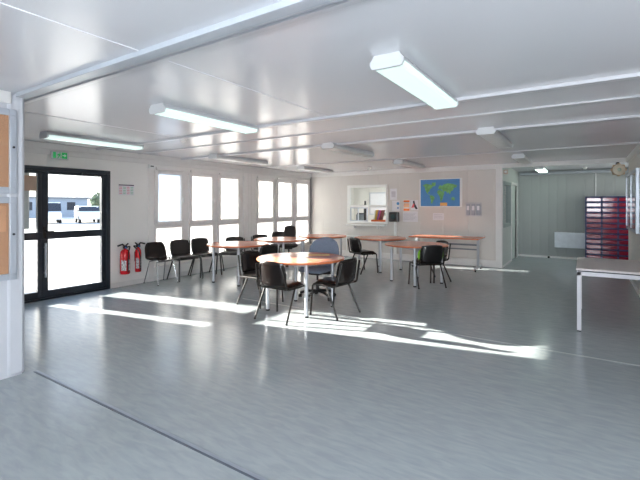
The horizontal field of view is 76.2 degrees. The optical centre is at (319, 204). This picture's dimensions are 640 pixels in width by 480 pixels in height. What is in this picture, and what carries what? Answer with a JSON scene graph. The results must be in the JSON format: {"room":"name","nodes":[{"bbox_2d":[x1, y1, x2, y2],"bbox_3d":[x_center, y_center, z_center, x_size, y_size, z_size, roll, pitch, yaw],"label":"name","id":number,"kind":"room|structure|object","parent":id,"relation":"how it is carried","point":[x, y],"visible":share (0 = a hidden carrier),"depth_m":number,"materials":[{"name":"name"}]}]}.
{"room":"break room","nodes":[
{"label":"break room","id":0,"kind":"room"},
{"bbox_2d":[0,93,21,379],"bbox_3d":[-5.032,0.260,2.671,2.950,2.480,4.200,0,0,33],"label":"wall partition","id":1,"kind":"structure","parent":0,"point":[3,284],"depth_m":3.51,"materials":[{"name":"paint"}]},
{"bbox_2d":[0,90,10,103],"bbox_3d":[-3.807,-0.930,1.822,0.030,0.100,4.110,0,0,33],"label":"trim","id":2,"kind":"structure","parent":1,"relation":"attached to","point":[5,96],"depth_m":3.50,"materials":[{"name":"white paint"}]},
{"bbox_2d":[0,107,16,193],"bbox_3d":[-2.933,-0.465,3.156,0.043,0.730,1.000,0,0,33],"label":"notice board","id":3,"kind":"object","parent":1,"relation":"attached to","point":[8,117],"visible":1,"depth_m":3.53,"materials":[{"name":"wood"}]},
{"bbox_2d":[0,197,16,280],"bbox_3d":[-2.933,0.290,3.156,0.043,0.720,1.000,0,0,33],"label":"notice board","id":4,"kind":"object","parent":1,"relation":"attached to","point":[8,205],"visible":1,"depth_m":3.53,"materials":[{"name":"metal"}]},
{"bbox_2d":[7,94,23,375],"bbox_3d":[-2.735,0.260,3.627,0.162,2.480,0.145,0,0,33],"label":"trim","id":5,"kind":"structure","parent":1,"relation":"attached to","point":[15,288],"depth_m":3.60,"materials":[{"name":"paint"}]},
{"bbox_2d":[0,2,326,136],"bbox_3d":[-2.745,-0.977,2.498,2.585,0.006,6.400,0,0,33],"label":"trim","id":6,"kind":"structure","parent":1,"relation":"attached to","point":[1,4],"depth_m":2.83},
{"bbox_2d":[16,0,333,97],"bbox_3d":[-0.796,-0.963,2.401,10.350,0.035,0.080,0,0,33],"label":"trim","id":7,"kind":"structure","parent":1,"relation":"attached to","point":[283,8],"depth_m":2.37,"materials":[{"name":"metal"}]},
{"bbox_2d":[24,278,99,292],"bbox_3d":[-5.057,1.605,6.801,1.310,0.190,3.100,0,0,33],"label":"pavement","id":8,"kind":"structure","parent":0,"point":[87,280],"depth_m":7.75,"materials":[{"name":"concrete"}]},
{"bbox_2d":[24,152,309,283],"bbox_3d":[-2.755,0.260,9.015,0.140,2.480,9.120,0,0,33],"label":"wall","id":9,"kind":"structure","parent":0,"point":[128,213],"depth_m":7.62,"materials":[{"name":"paint"}]},
{"bbox_2d":[24,173,28,228],"bbox_3d":[-4.895,-0.285,6.270,0.460,1.330,0.585,0,0,33],"label":"trim","id":10,"kind":"structure","parent":9,"relation":"attached to","point":[26,193],"depth_m":6.35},
{"bbox_2d":[51,150,68,159],"bbox_3d":[-4.200,-0.800,6.585,0.034,0.130,0.260,0,0,33],"label":"exit sign","id":11,"kind":"object","parent":9,"relation":"attached to","point":[59,155],"visible":1,"depth_m":6.58,"materials":[{"name":"green plastic"}]},
{"bbox_2d":[24,165,109,303],"bbox_3d":[-4.193,0.445,6.712,0.156,2.110,1.490,0,0,33],"label":"door","id":12,"kind":"structure","parent":9,"relation":"in","point":[42,234],"depth_m":6.62,"materials":[{"name":"metal"}]},
{"bbox_2d":[24,175,36,190],"bbox_3d":[-4.476,-0.338,6.305,0.004,0.235,0.170,0,0,33],"label":"notice sheet","id":13,"kind":"object","parent":12,"relation":"attached to","point":[30,182],"visible":0.86,"depth_m":6.30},
{"bbox_2d":[117,243,129,274],"bbox_3d":[-3.567,0.978,7.436,0.187,0.564,0.208,0,0,-6],"label":"fire extinguisher","id":14,"kind":"object","parent":9,"relation":"attached to","point":[125,253],"visible":1,"depth_m":7.39,"materials":[{"name":"red metal"}]},
{"bbox_2d":[118,184,133,194],"bbox_3d":[-3.598,-0.280,7.583,0.006,0.200,0.310,0,0,33],"label":"wall calendar","id":15,"kind":"object","parent":9,"relation":"attached to","point":[123,189],"visible":1,"depth_m":7.57,"materials":[{"name":"paper"}]},
{"bbox_2d":[133,242,144,271],"bbox_3d":[-3.419,0.978,7.723,0.207,0.564,0.158,0,0,-23],"label":"fire extinguisher","id":16,"kind":"object","parent":9,"relation":"attached to","point":[137,253],"visible":1,"depth_m":7.66,"materials":[{"name":"red metal"}]},
{"bbox_2d":[148,164,153,281],"bbox_3d":[-3.315,0.350,7.995,0.030,2.300,0.120,0,0,33],"label":"trim","id":17,"kind":"structure","parent":9,"relation":"attached to","point":[150,170],"depth_m":7.98,"materials":[{"name":"plastic"}]},
{"bbox_2d":[24,140,311,178],"bbox_3d":[-2.672,-0.890,8.967,0.050,0.180,8.870,0,0,33],"label":"trim","id":18,"kind":"structure","parent":9,"relation":"attached to","point":[29,146],"depth_m":7.91,"materials":[{"name":"white paint"}]},
{"bbox_2d":[24,0,367,103],"bbox_3d":[-1.722,-0.973,3.169,7.860,0.014,0.040,0,0,33],"label":"trim","id":19,"kind":"structure","parent":9,"relation":"attached to","point":[345,3],"depth_m":2.44,"materials":[{"name":"metal"}]},
{"bbox_2d":[154,167,242,267],"bbox_3d":[-2.616,0.242,9.127,0.150,1.995,2.540,0,0,33],"label":"window","id":20,"kind":"structure","parent":9,"relation":"in","point":[193,204],"depth_m":8.99,"materials":[{"name":"glass"}]},
{"bbox_2d":[156,227,180,261],"bbox_3d":[-3.117,0.800,8.385,0.002,0.664,0.614,0,0,33],"label":"blind","id":21,"kind":"object","parent":20,"relation":"attached to","point":[165,235],"depth_m":8.37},
{"bbox_2d":[158,174,179,220],"bbox_3d":[-3.114,-0.150,8.390,0.002,0.964,0.544,0,0,33],"label":"window pane","id":22,"kind":"object","parent":20,"relation":"attached to","point":[168,184],"depth_m":8.39,"materials":[{"name":"glass"}]},
{"bbox_2d":[191,226,211,253],"bbox_3d":[-2.657,0.800,9.094,0.002,0.664,0.624,0,0,33],"label":"blind","id":23,"kind":"object","parent":20,"relation":"attached to","point":[196,231],"depth_m":9.13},
{"bbox_2d":[192,176,210,219],"bbox_3d":[-2.654,-0.150,9.098,0.002,0.964,0.554,0,0,33],"label":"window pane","id":24,"kind":"object","parent":20,"relation":"attached to","point":[201,186],"depth_m":9.11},
{"bbox_2d":[220,224,237,251],"bbox_3d":[-2.202,0.800,9.794,0.002,0.664,0.634,0,0,33],"label":"window pane","id":25,"kind":"object","parent":20,"relation":"attached to","point":[226,230],"depth_m":9.77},
{"bbox_2d":[221,178,236,218],"bbox_3d":[-2.199,-0.150,9.799,0.002,0.964,0.564,0,0,33],"label":"window pane","id":26,"kind":"object","parent":20,"relation":"attached to","point":[228,185],"depth_m":9.80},
{"bbox_2d":[110,251,308,288],"bbox_3d":[-2.025,1.455,9.996,0.015,0.090,6.380,0,0,33],"label":"baseboard","id":27,"kind":"structure","parent":9,"relation":"attached to","point":[172,275],"depth_m":8.29,"materials":[{"name":"white paint"}]},
{"bbox_2d":[243,173,255,251],"bbox_3d":[-1.776,0.350,10.352,0.045,2.300,0.430,0,0,33],"label":"trim","id":28,"kind":"structure","parent":9,"relation":"attached to","point":[249,180],"depth_m":10.33,"materials":[{"name":"paint"}]},
{"bbox_2d":[256,176,310,249],"bbox_3d":[-1.001,0.242,11.614,0.150,1.995,2.530,0,0,33],"label":"window","id":29,"kind":"structure","parent":9,"relation":"in","point":[296,194],"depth_m":11.57,"materials":[{"name":"glass"}]},
{"bbox_2d":[258,222,271,243],"bbox_3d":[-1.483,0.800,10.901,0.002,0.664,0.634,0,0,33],"label":"window pane","id":30,"kind":"object","parent":29,"relation":"attached to","point":[265,228],"depth_m":10.93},
{"bbox_2d":[259,181,270,217],"bbox_3d":[-1.480,-0.150,10.906,0.002,0.964,0.564,0,0,33],"label":"window pane","id":31,"kind":"object","parent":29,"relation":"attached to","point":[264,186],"depth_m":10.90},
{"bbox_2d":[278,221,290,230],"bbox_3d":[-1.028,0.800,11.602,0.002,0.664,0.664,0,0,33],"label":"window pane","id":32,"kind":"object","parent":29,"relation":"attached to","point":[281,224],"depth_m":11.55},
{"bbox_2d":[283,183,289,216],"bbox_3d":[-0.954,-0.150,11.716,0.002,0.964,0.332,0,0,33],"label":"window pane","id":33,"kind":"object","parent":29,"relation":"attached to","point":[286,186],"depth_m":11.70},
{"bbox_2d":[296,220,306,242],"bbox_3d":[-0.562,0.800,12.319,0.002,0.664,0.634,0,0,33],"label":"window pane","id":34,"kind":"object","parent":29,"relation":"attached to","point":[301,225],"depth_m":12.32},
{"bbox_2d":[297,184,306,215],"bbox_3d":[-0.560,-0.150,12.323,0.002,0.964,0.564,0,0,33],"label":"window pane","id":35,"kind":"object","parent":29,"relation":"attached to","point":[301,188],"depth_m":12.35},
{"bbox_2d":[0,256,639,479],"bbox_3d":[1.283,1.560,5.528,10.670,0.120,16.170,0,0,33],"label":"floor","id":36,"kind":"structure","parent":0,"point":[318,396],"depth_m":3.45,"materials":[{"name":"laminate"}]},
{"bbox_2d":[33,370,266,479],"bbox_3d":[0.522,1.498,1.685,7.360,0.004,0.022,0,0,33],"label":"trim","id":37,"kind":"structure","parent":36,"relation":"attached to","point":[38,371],"depth_m":2.68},
{"bbox_2d":[143,242,177,285],"bbox_3d":[-3.072,1.114,7.874,0.494,0.773,0.467,0,0,35],"label":"shell chair","id":38,"kind":"object","parent":36,"relation":"on","point":[154,251],"visible":1,"depth_m":7.94,"materials":[{"name":"brown plastic"}]},
{"bbox_2d":[166,239,202,281],"bbox_3d":[-2.751,1.107,8.289,0.522,0.785,0.552,0,0,41],"label":"chair","id":39,"kind":"object","parent":36,"relation":"on","point":[179,249],"visible":0.94,"depth_m":8.33,"materials":[{"name":"plastic"}]},
{"bbox_2d":[188,238,221,277],"bbox_3d":[-2.474,1.107,8.753,0.522,0.785,0.552,0,0,41],"label":"chair","id":40,"kind":"object","parent":36,"relation":"on","point":[199,247],"visible":0.89,"depth_m":8.79,"materials":[{"name":"black paint"}]},
{"bbox_2d":[215,236,244,273],"bbox_3d":[-1.958,1.107,9.046,0.552,0.785,0.522,0,0,8],"label":"chair","id":41,"kind":"object","parent":36,"relation":"on","point":[233,238],"visible":0.55,"depth_m":9.13,"materials":[{"name":"black paint"}]},
{"bbox_2d":[207,241,268,285],"bbox_3d":[-1.600,1.127,8.002,1.200,0.746,1.200,0,0,33],"label":"round table","id":42,"kind":"object","parent":36,"relation":"on","point":[237,245],"visible":0.94,"depth_m":7.79,"materials":[{"name":"brown wood"}]},
{"bbox_2d":[251,234,267,250],"bbox_3d":[-1.340,1.107,9.762,0.552,0.785,0.522,0,0,-37],"label":"chair","id":43,"kind":"object","parent":36,"relation":"on","point":[253,237],"visible":0.13,"depth_m":9.86,"materials":[{"name":"black paint"}]},
{"bbox_2d":[236,250,283,308],"bbox_3d":[-0.926,1.107,6.253,0.522,0.785,0.552,0,0,34],"label":"chair","id":44,"kind":"object","parent":36,"relation":"on","point":[248,258],"visible":0.64,"depth_m":6.25,"materials":[{"name":"black paint"}]},
{"bbox_2d":[243,244,279,288],"bbox_3d":[-1.069,1.107,7.605,0.522,0.785,0.552,0,0,43],"label":"chair","id":45,"kind":"object","parent":36,"relation":"on","point":[271,248],"visible":0.3,"depth_m":7.40,"materials":[{"name":"black paint"}]},
{"bbox_2d":[254,261,304,325],"bbox_3d":[-0.521,1.107,5.404,0.552,0.785,0.522,0,0,33],"label":"chair","id":46,"kind":"object","parent":36,"relation":"on","point":[272,274],"visible":1,"depth_m":5.21,"materials":[{"name":"brown plastic"}]},
{"bbox_2d":[271,231,289,251],"bbox_3d":[-1.074,1.107,10.854,0.552,0.785,0.522,0,0,-2],"label":"chair","id":47,"kind":"object","parent":36,"relation":"on","point":[278,233],"visible":0.16,"depth_m":11.07,"materials":[{"name":"black paint"}]},
{"bbox_2d":[254,237,307,266],"bbox_3d":[-0.875,1.127,9.118,1.200,0.746,1.200,0,0,33],"label":"round table","id":48,"kind":"object","parent":36,"relation":"on","point":[277,240],"visible":0.71,"depth_m":8.91,"materials":[{"name":"brown wood"}]},
{"bbox_2d":[280,225,297,266],"bbox_3d":[-0.803,1.010,10.127,0.583,0.980,0.660,0,0,-14],"label":"chair","id":49,"kind":"object","parent":36,"relation":"on","point":[289,231],"visible":0.6,"depth_m":10.34,"materials":[{"name":"plastic"}]},
{"bbox_2d":[257,252,343,317],"bbox_3d":[-0.279,1.127,5.905,1.260,0.746,1.260,0,0,33],"label":"round table","id":50,"kind":"object","parent":36,"relation":"on","point":[303,259],"visible":0.91,"depth_m":5.75,"materials":[{"name":"brown wood"}]},
{"bbox_2d":[298,237,338,301],"bbox_3d":[-0.031,1.020,6.601,0.634,0.960,0.695,0,0,31],"label":"office chair","id":51,"kind":"object","parent":36,"relation":"on","point":[325,244],"visible":0.67,"depth_m":6.65,"materials":[{"name":"blue fabric"}]},
{"bbox_2d":[298,234,346,255],"bbox_3d":[0.059,1.127,10.097,1.200,0.746,1.200,0,0,33],"label":"round table","id":52,"kind":"object","parent":36,"relation":"on","point":[308,236],"visible":0.62,"depth_m":10.00,"materials":[{"name":"brown wood"}]},
{"bbox_2d":[310,258,360,320],"bbox_3d":[0.227,1.107,5.633,0.522,0.785,0.552,0,0,39],"label":"chair","id":53,"kind":"object","parent":36,"relation":"on","point":[346,269],"visible":1,"depth_m":5.46,"materials":[{"name":"black plastic"}]},
{"bbox_2d":[347,237,378,274],"bbox_3d":[0.941,1.107,9.143,0.522,0.785,0.552,0,0,-29],"label":"chair","id":54,"kind":"object","parent":36,"relation":"on","point":[355,246],"visible":0.99,"depth_m":8.98,"materials":[{"name":"black plastic"}]},
{"bbox_2d":[354,236,405,272],"bbox_3d":[1.395,1.127,9.492,1.200,0.746,1.200,0,0,-38],"label":"round table","id":55,"kind":"object","parent":36,"relation":"on","point":[379,239],"visible":0.93,"depth_m":9.18,"materials":[{"name":"brown wood"}]},
{"bbox_2d":[385,241,447,286],"bbox_3d":[1.866,1.127,7.922,1.200,0.746,1.200,0,0,-29],"label":"round table","id":56,"kind":"object","parent":36,"relation":"on","point":[415,246],"visible":0.9,"depth_m":7.79,"materials":[{"name":"brown wood"}]},
{"bbox_2d":[408,245,446,288],"bbox_3d":[1.982,1.107,7.541,0.552,0.785,0.522,0,0,-11],"label":"chair","id":57,"kind":"object","parent":36,"relation":"on","point":[433,255],"visible":0.98,"depth_m":7.33,"materials":[{"name":"black plastic"}]},
{"bbox_2d":[416,240,451,282],"bbox_3d":[2.272,1.107,8.156,0.522,0.785,0.552,0,0,-19],"label":"chair","id":58,"kind":"object","parent":36,"relation":"on","point":[439,241],"visible":0.27,"depth_m":8.00,"materials":[{"name":"black plastic"}]},
{"bbox_2d":[242,298,639,365],"bbox_3d":[1.011,1.498,5.082,5.360,0.003,0.025,0,0,33],"label":"trim","id":59,"kind":"structure","parent":36,"relation":"attached to","point":[242,298],"depth_m":4.61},
{"bbox_2d":[408,234,484,271],"bbox_3d":[3.013,1.125,9.726,1.604,0.750,0.764,0,0,33],"label":"table","id":60,"kind":"object","parent":36,"relation":"on","point":[418,235],"visible":0.65,"depth_m":9.45,"materials":[{"name":"brown wood"}]},
{"bbox_2d":[585,196,627,259],"bbox_3d":[7.561,0.638,10.655,1.071,1.724,0.412,0,0,33],"label":"rack","id":61,"kind":"object","parent":36,"relation":"on","point":[606,232],"visible":0.8,"depth_m":10.54,"materials":[{"name":"metal"}]},
{"bbox_2d":[576,257,639,331],"bbox_3d":[3.713,1.125,5.148,0.800,0.750,1.240,0,0,33],"label":"table","id":62,"kind":"object","parent":36,"relation":"on","point":[595,267],"visible":1,"depth_m":4.84,"materials":[{"name":"laminate"}]},
{"bbox_2d":[0,0,639,172],"bbox_3d":[1.283,-1.040,5.528,10.670,0.120,16.170,0,0,33],"label":"ceiling","id":63,"kind":"structure","parent":0,"point":[320,63],"depth_m":3.09,"materials":[{"name":"paint"}]},
{"bbox_2d":[39,131,143,149],"bbox_3d":[-3.304,-0.935,6.021,0.236,0.090,1.400,0,0,33],"label":"ceiling light","id":64,"kind":"object","parent":63,"relation":"attached to","point":[50,135],"visible":0.93,"depth_m":5.84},
{"bbox_2d":[149,103,258,133],"bbox_3d":[-1.217,-0.935,4.516,0.236,0.090,1.350,0,0,33],"label":"ceiling light","id":65,"kind":"object","parent":63,"relation":"attached to","point":[162,109],"visible":1,"depth_m":4.32,"materials":[{"name":"plastic"}]},
{"bbox_2d":[208,154,267,164],"bbox_3d":[-1.655,-0.935,8.468,0.236,0.090,1.500,0,0,33],"label":"ceiling light","id":66,"kind":"object","parent":63,"relation":"attached to","point":[211,156],"visible":1,"depth_m":8.30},
{"bbox_2d":[216,156,266,164],"bbox_3d":[-1.655,-0.912,8.468,0.216,0.035,1.460,0,0,33],"label":"diffuser","id":67,"kind":"object","parent":66,"relation":"attached to","point":[226,158],"depth_m":8.40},
{"bbox_2d":[297,166,333,172],"bbox_3d":[-0.103,-0.935,10.858,0.236,0.090,1.400,0,0,33],"label":"ceiling light","id":68,"kind":"object","parent":63,"relation":"attached to","point":[306,168],"visible":0.96,"depth_m":10.63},
{"bbox_2d":[304,168,332,172],"bbox_3d":[-0.103,-0.912,10.858,0.216,0.035,1.360,0,0,33],"label":"diffuser","id":69,"kind":"object","parent":68,"relation":"attached to","point":[321,170],"depth_m":10.89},
{"bbox_2d":[321,142,373,157],"bbox_3d":[0.512,-0.935,7.031,0.236,0.090,1.450,0,0,33],"label":"ceiling light","id":70,"kind":"object","parent":63,"relation":"attached to","point":[332,146],"visible":1,"depth_m":6.83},
{"bbox_2d":[327,146,372,156],"bbox_3d":[0.512,-0.912,7.031,0.216,0.035,1.410,0,0,33],"label":"diffuser","id":71,"kind":"object","parent":70,"relation":"attached to","point":[343,149],"depth_m":6.95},
{"bbox_2d":[96,72,639,149],"bbox_3d":[-0.588,-0.965,4.961,7.810,0.030,0.070,0,0,33],"label":"trim","id":72,"kind":"structure","parent":63,"relation":"attached to","point":[630,76],"depth_m":3.92,"materials":[{"name":"metal"}]},
{"bbox_2d":[138,95,639,153],"bbox_3d":[-0.163,-0.972,5.615,7.810,0.016,0.050,0,0,33],"label":"trim","id":73,"kind":"structure","parent":63,"relation":"attached to","point":[635,96],"depth_m":4.65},
{"bbox_2d":[393,160,424,168],"bbox_3d":[2.078,-0.935,9.442,0.236,0.090,1.400,0,0,33],"label":"ceiling light","id":74,"kind":"object","parent":63,"relation":"attached to","point":[398,162],"visible":0.99,"depth_m":9.24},
{"bbox_2d":[397,162,423,168],"bbox_3d":[2.078,-0.912,9.442,0.216,0.035,1.360,0,0,33],"label":"diffuser","id":75,"kind":"object","parent":74,"relation":"attached to","point":[408,164],"depth_m":9.39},
{"bbox_2d":[181,114,639,159],"bbox_3d":[0.381,-0.965,6.454,7.810,0.030,0.080,0,0,33],"label":"trim","id":76,"kind":"structure","parent":63,"relation":"attached to","point":[628,116],"depth_m":5.55,"materials":[{"name":"metal"}]},
{"bbox_2d":[370,51,458,109],"bbox_3d":[0.796,-0.935,3.209,0.236,0.090,1.350,0,0,33],"label":"ceiling light","id":77,"kind":"object","parent":63,"relation":"attached to","point":[394,66],"visible":1,"depth_m":2.93,"materials":[{"name":"plastic"}]},
{"bbox_2d":[260,142,638,167],"bbox_3d":[1.732,-0.972,8.533,7.810,0.016,0.050,0,0,33],"label":"trim","id":78,"kind":"structure","parent":63,"relation":"attached to","point":[638,142],"depth_m":7.78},
{"bbox_2d":[476,127,512,148],"bbox_3d":[2.496,-0.935,5.772,0.236,0.090,1.500,0,0,33],"label":"ceiling light","id":79,"kind":"object","parent":63,"relation":"attached to","point":[490,134],"visible":1,"depth_m":5.45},
{"bbox_2d":[479,132,511,147],"bbox_3d":[2.496,-0.912,5.772,0.216,0.035,1.460,0,0,33],"label":"diffuser","id":80,"kind":"object","parent":79,"relation":"attached to","point":[497,139],"depth_m":5.60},
{"bbox_2d":[511,153,532,164],"bbox_3d":[4.154,-0.935,8.361,0.236,0.090,1.350,0,0,33],"label":"ceiling light","id":81,"kind":"object","parent":63,"relation":"attached to","point":[521,158],"visible":0.99,"depth_m":8.03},
{"bbox_2d":[515,157,531,163],"bbox_3d":[4.154,-0.912,8.361,0.216,0.035,1.310,0,0,33],"label":"diffuser","id":82,"kind":"object","parent":81,"relation":"attached to","point":[523,160],"depth_m":8.21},
{"bbox_2d":[533,166,547,172],"bbox_3d":[5.817,-0.935,10.739,0.236,0.090,1.350,0,0,33],"label":"ceiling light","id":83,"kind":"object","parent":63,"relation":"attached to","point":[541,169],"visible":0.9,"depth_m":10.38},
{"bbox_2d":[351,187,384,220],"bbox_3d":[2.762,0.260,12.515,5.500,2.480,2.800,0,0,33],"label":"wall","id":84,"kind":"structure","parent":0,"point":[358,195],"depth_m":14.88,"materials":[{"name":"paint"}]},
{"bbox_2d":[369,192,384,214],"bbox_3d":[2.285,-0.050,14.352,1.200,0.800,0.028,0,0,33],"label":"window","id":85,"kind":"structure","parent":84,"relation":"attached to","point":[375,198],"depth_m":14.52,"materials":[{"name":"glass"}]},
{"bbox_2d":[312,169,495,259],"bbox_3d":[1.993,0.260,11.285,5.550,2.480,0.100,0,0,33],"label":"wall","id":86,"kind":"structure","parent":0,"point":[329,194],"depth_m":10.88,"materials":[{"name":"paint"}]},
{"bbox_2d":[310,177,311,245],"bbox_3d":[-0.285,0.235,12.652,0.040,2.190,0.030,0,0,33],"label":"trim","id":87,"kind":"structure","parent":86,"relation":"attached to","point":[311,177],"depth_m":12.65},
{"bbox_2d":[346,184,387,228],"bbox_3d":[1.307,0.045,11.588,1.270,1.230,0.260,0,0,33],"label":"window","id":88,"kind":"structure","parent":86,"relation":"in","point":[349,206],"depth_m":11.66,"materials":[{"name":"white plastic"}]},
{"bbox_2d":[390,189,396,199],"bbox_3d":[2.019,-0.295,11.206,0.200,0.310,0.004,0,0,33],"label":"poster","id":89,"kind":"object","parent":86,"relation":"attached to","point":[393,192],"visible":1,"depth_m":11.20,"materials":[{"name":"paper"}]},
{"bbox_2d":[389,212,398,221],"bbox_3d":[2.017,0.325,11.120,0.270,0.270,0.150,0,0,33],"label":"wall dispenser","id":90,"kind":"object","parent":86,"relation":"attached to","point":[393,216],"visible":1,"depth_m":11.05,"materials":[{"name":"black plastic"}]},
{"bbox_2d":[392,201,399,210],"bbox_3d":[2.078,0.020,11.168,0.220,0.280,0.004,0,0,33],"label":"poster","id":91,"kind":"object","parent":86,"relation":"attached to","point":[395,204],"visible":1,"depth_m":11.16,"materials":[{"name":"paper"}]},
{"bbox_2d":[312,164,495,176],"bbox_3d":[1.977,-0.920,11.206,5.310,0.120,0.050,0,0,33],"label":"trim","id":92,"kind":"structure","parent":86,"relation":"attached to","point":[486,166],"depth_m":10.91,"materials":[{"name":"white paint"}]},
{"bbox_2d":[403,200,409,210],"bbox_3d":[2.334,0.015,11.002,0.190,0.290,0.004,0,0,33],"label":"poster","id":93,"kind":"object","parent":86,"relation":"attached to","point":[406,203],"visible":1,"depth_m":11.00,"materials":[{"name":"paper"}]},
{"bbox_2d":[403,211,417,221],"bbox_3d":[2.422,0.310,10.945,0.420,0.280,0.004,0,0,33],"label":"notice","id":94,"kind":"object","parent":86,"relation":"attached to","point":[408,216],"visible":1,"depth_m":10.94,"materials":[{"name":"paper"}]},
{"bbox_2d":[411,200,417,209],"bbox_3d":[2.518,0.005,10.882,0.210,0.270,0.005,0,0,33],"label":"poster","id":95,"kind":"object","parent":86,"relation":"attached to","point":[414,203],"visible":1,"depth_m":10.88,"materials":[{"name":"paper"}]},
{"bbox_2d":[339,250,495,267],"bbox_3d":[1.962,1.415,11.228,5.360,0.170,0.030,0,0,33],"label":"baseboard","id":96,"kind":"structure","parent":86,"relation":"attached to","point":[405,257],"depth_m":10.35,"materials":[{"name":"white paint"}]},
{"bbox_2d":[433,213,443,219],"bbox_3d":[3.055,0.300,10.534,0.290,0.180,0.004,0,0,33],"label":"notice","id":97,"kind":"object","parent":86,"relation":"attached to","point":[436,216],"visible":1,"depth_m":10.53,"materials":[{"name":"paper"}]},
{"bbox_2d":[420,178,461,206],"bbox_3d":[3.095,-0.315,10.500,1.095,0.730,0.017,0,0,33],"label":"world map","id":98,"kind":"object","parent":86,"relation":"attached to","point":[444,192],"visible":1,"depth_m":10.48,"materials":[{"name":"blue paper"}]},
{"bbox_2d":[465,203,481,215],"bbox_3d":[3.772,0.110,10.041,0.380,0.340,0.048,0,0,33],"label":"key rack","id":99,"kind":"object","parent":86,"relation":"attached to","point":[471,209],"visible":1,"depth_m":10.03,"materials":[{"name":"plastic"}]},
{"bbox_2d":[496,164,502,267],"bbox_3d":[4.295,0.260,9.772,0.140,2.480,0.130,0,0,33],"label":"trim","id":100,"kind":"structure","parent":86,"relation":"attached to","point":[499,170],"depth_m":9.72,"materials":[{"name":"white paint"}]},
{"bbox_2d":[503,168,517,264],"bbox_3d":[5.083,0.260,10.948,0.100,2.480,2.700,0,0,33],"label":"wall","id":101,"kind":"structure","parent":0,"point":[512,176],"depth_m":10.50,"materials":[{"name":"paint"}]},
{"bbox_2d":[503,181,510,227],"bbox_3d":[4.689,-0.015,10.333,0.130,1.130,1.120,0,0,33],"label":"window","id":102,"kind":"structure","parent":101,"relation":"in","point":[506,185],"depth_m":10.72,"materials":[{"name":"clear glass"}]},
{"bbox_2d":[511,182,516,260],"bbox_3d":[5.350,0.440,11.341,0.140,2.120,1.090,0,0,33],"label":"door","id":103,"kind":"structure","parent":101,"relation":"in","point":[513,185],"depth_m":11.44,"materials":[{"name":"white paint"}]},
{"bbox_2d":[502,158,625,167],"bbox_3d":[5.370,-0.932,9.086,2.410,0.095,0.110,0,0,33],"label":"trim","id":104,"kind":"structure","parent":101,"relation":"attached to","point":[607,160],"depth_m":8.96,"materials":[{"name":"white paint"}]},
{"bbox_2d":[518,167,627,257],"bbox_3d":[7.271,0.260,11.196,3.500,2.480,0.100,0,0,33],"label":"wall","id":105,"kind":"structure","parent":0,"point":[547,204],"depth_m":11.55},
{"bbox_2d":[554,232,584,248],"bbox_3d":[6.933,0.973,11.291,0.770,0.434,0.110,0,0,33],"label":"wall heater","id":106,"kind":"object","parent":105,"relation":"attached to","point":[561,239],"visible":0.85,"depth_m":11.26,"materials":[{"name":"metal"}]},
{"bbox_2d":[520,169,627,175],"bbox_3d":[7.189,-0.900,11.070,3.200,0.090,0.090,0,0,33],"label":"beam","id":107,"kind":"structure","parent":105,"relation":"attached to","point":[602,170],"depth_m":11.24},
{"bbox_2d":[628,152,639,290],"bbox_3d":[4.443,0.260,5.354,0.100,2.480,7.420,0,0,33],"label":"wall","id":108,"kind":"structure","parent":0,"point":[633,239],"depth_m":7.46,"materials":[{"name":"paint"}]},
{"bbox_2d":[610,162,626,175],"bbox_3d":[6.153,-0.737,8.411,0.280,0.297,0.183,0,0,33],"label":"clock","id":109,"kind":"object","parent":108,"relation":"attached to","point":[619,169],"visible":1,"depth_m":8.35,"materials":[{"name":"beige plastic"}]},
{"bbox_2d":[626,168,639,233],"bbox_3d":[5.818,-0.070,7.609,0.050,1.100,1.960,0,0,33],"label":"display case","id":110,"kind":"object","parent":108,"relation":"attached to","point":[633,177],"visible":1,"depth_m":7.22,"materials":[{"name":"metal"}]},
{"bbox_2d":[626,142,639,162],"bbox_3d":[4.345,-0.925,5.340,0.050,0.110,7.290,0,0,33],"label":"trim","id":111,"kind":"structure","parent":108,"relation":"attached to","point":[636,150],"depth_m":7.17,"materials":[{"name":"white paint"}]},
{"bbox_3d":[7.581,0.260,9.278,0.890,2.480,2.780,0,0,33],"label":"wall","id":112,"kind":"structure","parent":0,"visible":0},
{"bbox_2d":[503,254,576,266],"bbox_3d":[6.508,1.475,10.022,3.300,0.050,2.700,0,0,33],"label":"baseboard","id":113,"kind":"structure","parent":112,"relation":"attached to","point":[508,262],"depth_m":11.54,"materials":[{"name":"white paint"}]},
{"label":"outside","id":114,"kind":"structure","parent":0,"visible":0},
{"bbox_2d":[24,210,282,287],"bbox_3d":[-56.318,1.800,48.497,132.710,0.200,200.000,0,0,33],"label":"ground","id":115,"kind":"structure","parent":114,"point":[64,254],"depth_m":14.30,"materials":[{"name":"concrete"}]},
{"bbox_2d":[48,202,61,222],"bbox_3d":[-25.629,0.725,38.587,1.760,1.950,4.378,0,0,-37],"label":"van","id":116,"kind":"object","parent":115,"relation":"on","point":[54,208],"visible":0.53,"depth_m":37.62,"materials":[{"name":"white metal"}]},
{"bbox_2d":[29,197,89,217],"bbox_3d":[-38.970,0.300,57.501,6.400,2.800,9.400,0,0,33],"label":"building","id":117,"kind":"structure","parent":115,"relation":"on","point":[68,204],"depth_m":57.13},
{"bbox_2d":[74,206,99,222],"bbox_3d":[-22.590,0.900,39.595,1.760,1.600,4.378,0,0,-37],"label":"parked car","id":118,"kind":"object","parent":115,"relation":"on","point":[81,213],"visible":0.89,"depth_m":38.32,"materials":[{"name":"white metal"}]},
{"bbox_2d":[81,229,99,278],"bbox_3d":[-4.856,1.110,9.414,0.060,1.180,1.220,0,0,33],"label":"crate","id":119,"kind":"object","parent":115,"relation":"on","point":[84,240],"visible":0.31,"depth_m":9.00,"materials":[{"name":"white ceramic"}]},
{"bbox_2d":[90,192,99,211],"bbox_3d":[-24.679,0.060,46.449,2.858,3.293,2.792,0,0,33],"label":"tree","id":120,"kind":"object","parent":115,"relation":"on","point":[95,201],"visible":0.26,"depth_m":45.55,"materials":[{"name":"green plant"}]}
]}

